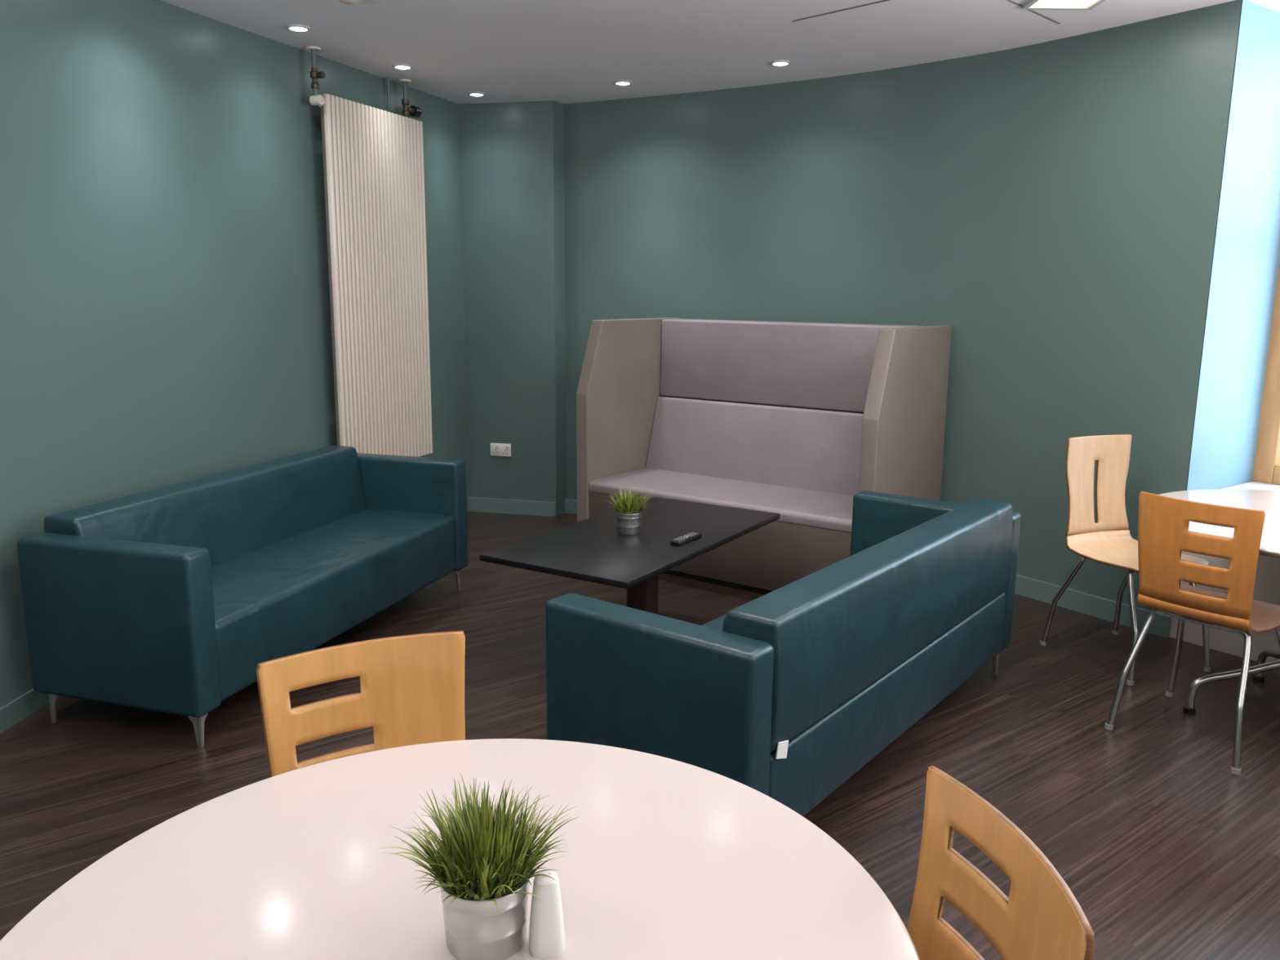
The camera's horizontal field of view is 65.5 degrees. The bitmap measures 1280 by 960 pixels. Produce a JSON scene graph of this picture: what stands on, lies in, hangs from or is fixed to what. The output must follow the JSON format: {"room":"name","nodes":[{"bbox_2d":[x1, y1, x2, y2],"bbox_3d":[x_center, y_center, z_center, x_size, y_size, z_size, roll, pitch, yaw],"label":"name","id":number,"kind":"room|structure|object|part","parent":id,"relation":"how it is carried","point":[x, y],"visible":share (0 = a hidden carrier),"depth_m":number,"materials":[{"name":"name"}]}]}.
{"room":"common room","nodes":[
{"label":"common room","id":0,"kind":"room"},
{"bbox_2d":[0,0,468,708],"bbox_3d":[-2.027,-0.302,2.427,0.736,2.645,8.879,2,11,7],"label":"wall","id":1,"kind":"structure","parent":0,"point":[166,320],"depth_m":4.15,"materials":[{"name":"green paint"}]},
{"bbox_2d":[0,499,468,733],"bbox_3d":[-1.986,0.972,2.597,0.609,0.080,8.721,2,11,7],"label":"baseboard","id":2,"kind":"structure","parent":1,"relation":"attached to","point":[27,704],"depth_m":3.48,"materials":[{"name":"green paint"}]},
{"bbox_2d":[306,45,432,457],"bbox_3d":[-1.473,-1.137,5.479,0.131,2.145,0.969,4,11,18],"label":"radiator","id":3,"kind":"object","parent":1,"relation":"attached to","point":[374,175],"visible":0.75,"depth_m":5.44,"materials":[{"name":"beige metal"}]},
{"bbox_2d":[0,511,1279,959],"bbox_3d":[0.814,1.077,2.598,6.146,0.080,8.800,0,11,0],"label":"floor","id":4,"kind":"structure","parent":0,"point":[1166,851],"depth_m":3.21,"materials":[{"name":"brown wood"}]},
{"bbox_2d":[16,445,468,748],"bbox_3d":[-1.477,0.348,4.174,0.708,0.720,1.920,4,11,17],"label":"sofa","id":5,"kind":"object","parent":4,"relation":"on","point":[171,599],"visible":1,"depth_m":3.66,"materials":[{"name":"teal leather"}]},
{"bbox_3d":[-1.987,0.779,3.482,0.098,0.125,0.098,4,11,17],"label":"leg","id":6,"kind":"part","parent":5,"relation":"part of","materials":[{"name":"metal"}]},
{"bbox_3d":[-1.738,0.475,3.318,0.700,0.548,0.115,4,11,17],"label":"armrest","id":7,"kind":"part","parent":5,"relation":"part of","materials":[{"name":"teal leather"}]},
{"bbox_3d":[-1.478,0.813,3.329,0.098,0.125,0.098,4,11,17],"label":"leg","id":8,"kind":"part","parent":5,"relation":"part of","materials":[{"name":"metal"}]},
{"bbox_3d":[-1.715,0.155,4.212,0.206,0.359,1.698,4,11,17],"label":"backrest","id":9,"kind":"part","parent":5,"relation":"part of","materials":[{"name":"teal leather"}]},
{"bbox_3d":[-1.398,0.441,4.167,0.518,0.292,1.698,4,11,17],"label":"seat","id":10,"kind":"part","parent":5,"relation":"part of","materials":[{"name":"teal leather"}]},
{"bbox_3d":[-1.208,0.155,5.014,0.700,0.548,0.115,4,11,17],"label":"armrest","id":11,"kind":"part","parent":5,"relation":"part of","materials":[{"name":"teal leather"}]},
{"bbox_3d":[-0.964,0.502,4.975,0.098,0.125,0.098,4,11,17],"label":"leg","id":12,"kind":"part","parent":5,"relation":"part of","materials":[{"name":"metal"}]},
{"bbox_2d":[256,631,465,777],"bbox_3d":[-0.404,0.761,1.722,0.437,0.850,0.505,-5,12,-28],"label":"chair","id":13,"kind":"object","parent":4,"relation":"on","point":[411,692],"visible":0.26,"depth_m":1.87,"materials":[{"name":"brown wood"}]},
{"bbox_2d":[0,738,919,959],"bbox_3d":[-0.221,0.911,1.266,1.100,0.730,1.100,-3,12,-20],"label":"round table","id":14,"kind":"object","parent":4,"relation":"on","point":[665,858],"visible":0.98,"depth_m":1.33,"materials":[{"name":"white laminate"}]},
{"bbox_2d":[378,773,577,959],"bbox_3d":[-0.192,0.463,1.179,0.230,0.183,0.226,1,11,3],"label":"potted grass","id":15,"kind":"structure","parent":14,"relation":"on","point":[482,865],"depth_m":1.15,"materials":[{"name":"plant"}]},
{"bbox_2d":[439,873,529,959],"bbox_3d":[-0.184,0.510,1.188,0.109,0.088,0.109,0,11,0],"label":"pot","id":16,"kind":"object","parent":15,"relation":"attached to","point":[476,929],"depth_m":1.15,"materials":[{"name":"metal"}]},
{"bbox_2d":[528,871,564,957],"bbox_3d":[-0.110,0.510,1.177,0.042,0.093,0.042,-1,11,-8],"label":"salt shaker","id":17,"kind":"object","parent":14,"relation":"on","point":[546,929],"visible":0.98,"depth_m":1.16,"materials":[{"name":"white ceramic"}]},
{"bbox_2d":[479,497,780,614],"bbox_3d":[0.011,0.464,4.218,0.670,0.500,1.300,7,13,31],"label":"coffee table","id":18,"kind":"object","parent":4,"relation":"on","point":[593,549],"visible":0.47,"depth_m":4.01,"materials":[{"name":"laminate"}]},
{"bbox_2d":[605,488,650,534],"bbox_3d":[-0.044,0.128,4.154,0.214,0.183,0.213,0,11,0],"label":"potted grass","id":19,"kind":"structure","parent":18,"relation":"on","point":[628,508],"depth_m":4.12,"materials":[{"name":"plant"}]},
{"bbox_2d":[616,511,641,534],"bbox_3d":[-0.046,0.175,4.162,0.109,0.088,0.109,0,11,0],"label":"pot","id":20,"kind":"object","parent":19,"relation":"attached to","point":[628,522],"depth_m":4.12,"materials":[{"name":"metal"}]},
{"bbox_2d":[670,532,702,546],"bbox_3d":[0.188,0.237,4.031,0.044,0.020,0.184,8,13,33],"label":"remote control","id":21,"kind":"object","parent":18,"relation":"on","point":[686,538],"visible":1,"depth_m":4.00,"materials":[{"name":"black plastic"}]},
{"bbox_2d":[576,317,951,594],"bbox_3d":[0.622,-0.177,5.387,1.760,1.330,0.900,8,13,35],"label":"sofa","id":22,"kind":"object","parent":4,"relation":"on","point":[793,420],"visible":0.64,"depth_m":5.42,"materials":[{"name":"beige leather"}]},
{"bbox_3d":[0.616,0.270,5.471,1.608,0.360,0.865,8,13,35],"label":"panel","id":23,"kind":"part","parent":22,"relation":"part of","materials":[{"name":"brown leather"}]},
{"bbox_3d":[0.533,0.087,5.317,1.608,0.065,0.593,8,13,35],"label":"seat","id":24,"kind":"part","parent":22,"relation":"part of","materials":[{"name":"leather"}]},
{"bbox_3d":[0.781,-0.200,5.606,1.608,0.435,0.354,8,13,35],"label":"backrest","id":25,"kind":"part","parent":22,"relation":"part of","materials":[{"name":"leather"}]},
{"bbox_3d":[0.828,-0.653,5.579,1.608,0.455,0.208,8,13,35],"label":"backrest","id":26,"kind":"part","parent":22,"relation":"part of","materials":[{"name":"leather"}]},
{"bbox_2d":[546,490,1021,816],"bbox_3d":[0.609,0.526,3.336,0.673,0.720,1.990,9,14,37],"label":"sofa","id":27,"kind":"object","parent":4,"relation":"on","point":[785,695],"visible":0.76,"depth_m":2.68,"materials":[{"name":"teal leather"}]},
{"bbox_3d":[0.031,0.627,2.603,0.665,0.548,0.115,9,14,37],"label":"armrest","id":28,"kind":"part","parent":27,"relation":"part of","materials":[{"name":"teal leather"}]},
{"bbox_3d":[0.542,0.604,3.402,0.483,0.292,1.768,9,14,37],"label":"seat","id":29,"kind":"part","parent":27,"relation":"part of","materials":[{"name":"teal leather"}]},
{"bbox_3d":[0.794,0.378,3.161,0.206,0.359,1.768,9,14,37],"label":"backrest","id":30,"kind":"part","parent":27,"relation":"part of","materials":[{"name":"teal leather"}]},
{"bbox_3d":[0.787,0.665,3.220,0.198,0.245,1.768,9,14,37],"label":"panel","id":31,"kind":"part","parent":27,"relation":"part of","materials":[{"name":"teal leather"}]},
{"bbox_3d":[1.181,0.358,4.059,0.665,0.548,0.115,9,14,37],"label":"armrest","id":32,"kind":"part","parent":27,"relation":"part of","materials":[{"name":"teal leather"}]},
{"bbox_3d":[1.358,0.718,3.952,0.098,0.125,0.098,9,14,37],"label":"leg","id":33,"kind":"part","parent":27,"relation":"part of","materials":[{"name":"metal"}]},
{"bbox_2d":[906,765,1095,959],"bbox_3d":[0.218,0.856,1.254,0.505,0.850,0.437,-1,11,-9],"label":"chair","id":34,"kind":"object","parent":4,"relation":"on","point":[1041,918],"visible":1,"depth_m":1.28,"materials":[{"name":"brown wood"}]},
{"bbox_2d":[1039,434,1211,685],"bbox_3d":[2.027,0.299,4.091,0.437,0.906,0.500,-4,12,-21],"label":"chair","id":35,"kind":"object","parent":4,"relation":"on","point":[1109,541],"visible":0.77,"depth_m":4.24,"materials":[{"name":"brown wood"}]},
{"bbox_3d":[1.857,0.511,4.221,0.260,0.438,0.096,3,11,11],"label":"leg","id":36,"kind":"part","parent":35,"relation":"part of","materials":[{"name":"silver metal"}]},
{"bbox_3d":[1.951,0.019,4.245,0.346,0.414,0.064,-4,12,-21],"label":"backrest","id":37,"kind":"part","parent":35,"relation":"part of","materials":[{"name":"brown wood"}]},
{"bbox_3d":[2.091,0.496,4.309,0.096,0.437,0.260,8,13,36],"label":"leg","id":38,"kind":"part","parent":35,"relation":"part of","materials":[{"name":"silver metal"}]},
{"bbox_3d":[1.968,0.564,3.949,0.087,0.437,0.249,10,14,40],"label":"leg","id":39,"kind":"part","parent":35,"relation":"part of","materials":[{"name":"silver metal"}]},
{"bbox_3d":[2.031,0.294,4.080,0.404,0.066,0.442,-4,12,-21],"label":"seat","id":40,"kind":"part","parent":35,"relation":"part of","materials":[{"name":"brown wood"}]},
{"bbox_3d":[2.194,0.550,4.034,0.249,0.438,0.087,2,11,7],"label":"leg","id":41,"kind":"part","parent":35,"relation":"part of","materials":[{"name":"silver metal"}]},
{"bbox_2d":[1104,491,1279,774],"bbox_3d":[1.958,0.460,3.397,0.505,0.850,0.437,-8,14,-38],"label":"chair","id":42,"kind":"object","parent":4,"relation":"on","point":[1163,522],"visible":1,"depth_m":3.22,"materials":[{"name":"orange wood"}]},
{"bbox_3d":[1.756,0.665,3.416,0.151,0.437,0.218,-8,14,-38],"label":"leg","id":43,"kind":"part","parent":42,"relation":"part of","materials":[{"name":"silver metal"}]},
{"bbox_3d":[2.005,0.626,3.627,0.087,0.438,0.249,-2,11,-10],"label":"leg","id":44,"kind":"part","parent":42,"relation":"part of","materials":[{"name":"silver metal"}]},
{"bbox_3d":[1.793,0.242,3.219,0.077,0.359,0.382,-8,14,-38],"label":"backrest","id":45,"kind":"part","parent":42,"relation":"part of","materials":[{"name":"orange wood"}]},
{"bbox_3d":[1.969,0.424,3.399,0.442,0.066,0.404,-8,14,-38],"label":"seat","id":46,"kind":"part","parent":42,"relation":"part of","materials":[{"name":"orange wood"}]},
{"bbox_3d":[1.926,0.697,3.255,0.096,0.438,0.260,-1,11,-6],"label":"leg","id":47,"kind":"part","parent":42,"relation":"part of","materials":[{"name":"silver metal"}]},
{"bbox_3d":[2.156,0.663,3.442,0.249,0.437,0.087,5,12,22],"label":"leg","id":48,"kind":"part","parent":42,"relation":"part of","materials":[{"name":"silver metal"}]},
{"bbox_2d":[1159,488,1279,714],"bbox_3d":[2.381,0.505,3.499,1.182,0.730,1.182,2,11,10],"label":"round table","id":49,"kind":"object","parent":4,"relation":"on","point":[1267,500],"visible":0.61,"depth_m":3.62,"materials":[{"name":"white laminate"}]},
{"bbox_2d":[161,0,1279,104],"bbox_3d":[0.837,-1.599,2.085,6.146,0.080,8.800,0,11,0],"label":"ceiling","id":50,"kind":"structure","parent":0,"point":[563,51],"depth_m":4.65,"materials":[{"name":"paint"}]},
{"bbox_2d":[285,24,311,31],"bbox_3d":[-1.538,-2.030,4.480,0.106,0.016,0.106,0,11,0],"label":"recessed light","id":51,"kind":"object","parent":50,"relation":"in","point":[300,28],"visible":1,"depth_m":4.46,"materials":[{"name":"white metal"}]},
{"bbox_2d":[337,0,359,4],"bbox_3d":[-1.154,-1.909,3.933,0.110,0.040,0.110,0,11,0],"label":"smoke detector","id":52,"kind":"object","parent":50,"relation":"attached to","point":[345,2],"visible":1,"depth_m":3.93,"materials":[{"name":"white plastic"}]},
{"bbox_2d":[392,63,413,69],"bbox_3d":[-1.252,-2.174,5.246,0.106,0.016,0.106,0,11,0],"label":"recessed light","id":53,"kind":"object","parent":50,"relation":"in","point":[401,66],"visible":1,"depth_m":5.22,"materials":[{"name":"white metal"}]},
{"bbox_2d":[467,91,485,96],"bbox_3d":[-0.981,-2.311,5.973,0.106,0.016,0.106,0,11,0],"label":"recessed light","id":54,"kind":"object","parent":50,"relation":"in","point":[473,93],"visible":1,"depth_m":5.95,"materials":[{"name":"white metal"}]},
{"bbox_2d":[613,80,632,85],"bbox_3d":[-0.096,-2.234,5.610,0.106,0.016,0.106,0,11,0],"label":"recessed light","id":55,"kind":"object","parent":50,"relation":"in","point":[623,82],"visible":1,"depth_m":5.58,"materials":[{"name":"white metal"}]},
{"bbox_2d":[769,59,791,66],"bbox_3d":[0.718,-2.127,5.089,0.106,0.016,0.106,0,11,0],"label":"recessed light","id":56,"kind":"object","parent":50,"relation":"in","point":[780,62],"visible":1,"depth_m":5.07,"materials":[{"name":"white metal"}]},
{"bbox_2d":[791,0,1060,53],"bbox_3d":[1.237,-1.978,4.303,0.820,0.004,0.820,-10,15,-44],"label":"access hatch","id":57,"kind":"object","parent":50,"relation":"attached to","point":[891,26],"visible":1,"depth_m":4.30,"materials":[{"name":"paint"}]},
{"bbox_2d":[1022,0,1106,9],"bbox_3d":[1.696,-1.863,3.743,0.280,0.012,0.640,0,11,0],"label":"ceiling light panel","id":58,"kind":"object","parent":50,"relation":"attached to","point":[1032,4],"visible":1,"depth_m":4.00,"materials":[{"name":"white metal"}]},
{"bbox_2d":[1031,0,1097,7],"bbox_3d":[1.696,-1.866,3.743,0.240,0.005,0.600,0,11,0],"label":"diffuser","id":59,"kind":"object","parent":58,"relation":"attached to","point":[1034,3],"depth_m":3.99,"materials":[{"name":"beige plastic"}]},
{"bbox_2d":[458,0,1256,610],"bbox_3d":[0.724,-0.896,5.648,4.490,2.645,0.637,8,13,33],"label":"wall","id":60,"kind":"structure","parent":0,"point":[1054,205],"depth_m":5.18,"materials":[{"name":"green paint"}]},
{"bbox_2d":[490,443,511,456],"bbox_3d":[-0.935,-0.202,6.676,0.146,0.086,0.018,3,11,14],"label":"wall socket","id":61,"kind":"object","parent":60,"relation":"attached to","point":[496,449],"visible":1,"depth_m":6.67,"materials":[{"name":"white plastic"}]},
{"bbox_2d":[467,497,555,516],"bbox_3d":[-0.869,0.181,6.731,0.628,0.095,0.020,3,11,14],"label":"baseboard","id":62,"kind":"structure","parent":60,"relation":"attached to","point":[475,504],"depth_m":6.72,"materials":[{"name":"teal paint"}]},
{"bbox_2d":[564,498,1171,637],"bbox_3d":[1.021,0.393,5.711,3.740,0.095,0.331,10,14,39],"label":"baseboard","id":63,"kind":"structure","parent":60,"relation":"attached to","point":[1097,606],"depth_m":4.74,"materials":[{"name":"teal paint"}]},
{"bbox_2d":[1168,551,1279,662],"bbox_3d":[3.101,0.477,3.992,0.750,0.610,1.500,-7,13,-35],"label":"wall","id":64,"kind":"structure","parent":0,"point":[1267,581],"depth_m":4.16,"materials":[{"name":"beige paint"}]},
{"bbox_2d":[1222,480,1279,490],"bbox_3d":[3.051,0.170,3.894,0.680,0.030,1.490,-7,13,-35],"label":"window sill","id":65,"kind":"structure","parent":64,"relation":"attached to","point":[1254,485],"depth_m":4.53,"materials":[{"name":"white plastic"}]},
{"bbox_2d":[1169,0,1279,637],"bbox_3d":[2.639,-0.647,4.433,0.751,2.645,0.104,-7,13,-35],"label":"wall","id":66,"kind":"structure","parent":0,"point":[1249,284],"depth_m":4.28,"materials":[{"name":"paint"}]},
{"bbox_2d":[1252,263,1279,484],"bbox_3d":[3.367,-0.869,3.923,0.120,2.005,1.500,-7,13,-35],"label":"window","id":67,"kind":"structure","parent":66,"relation":"in","point":[1267,460],"depth_m":4.58,"materials":[{"name":"brown wood"}]}
]}

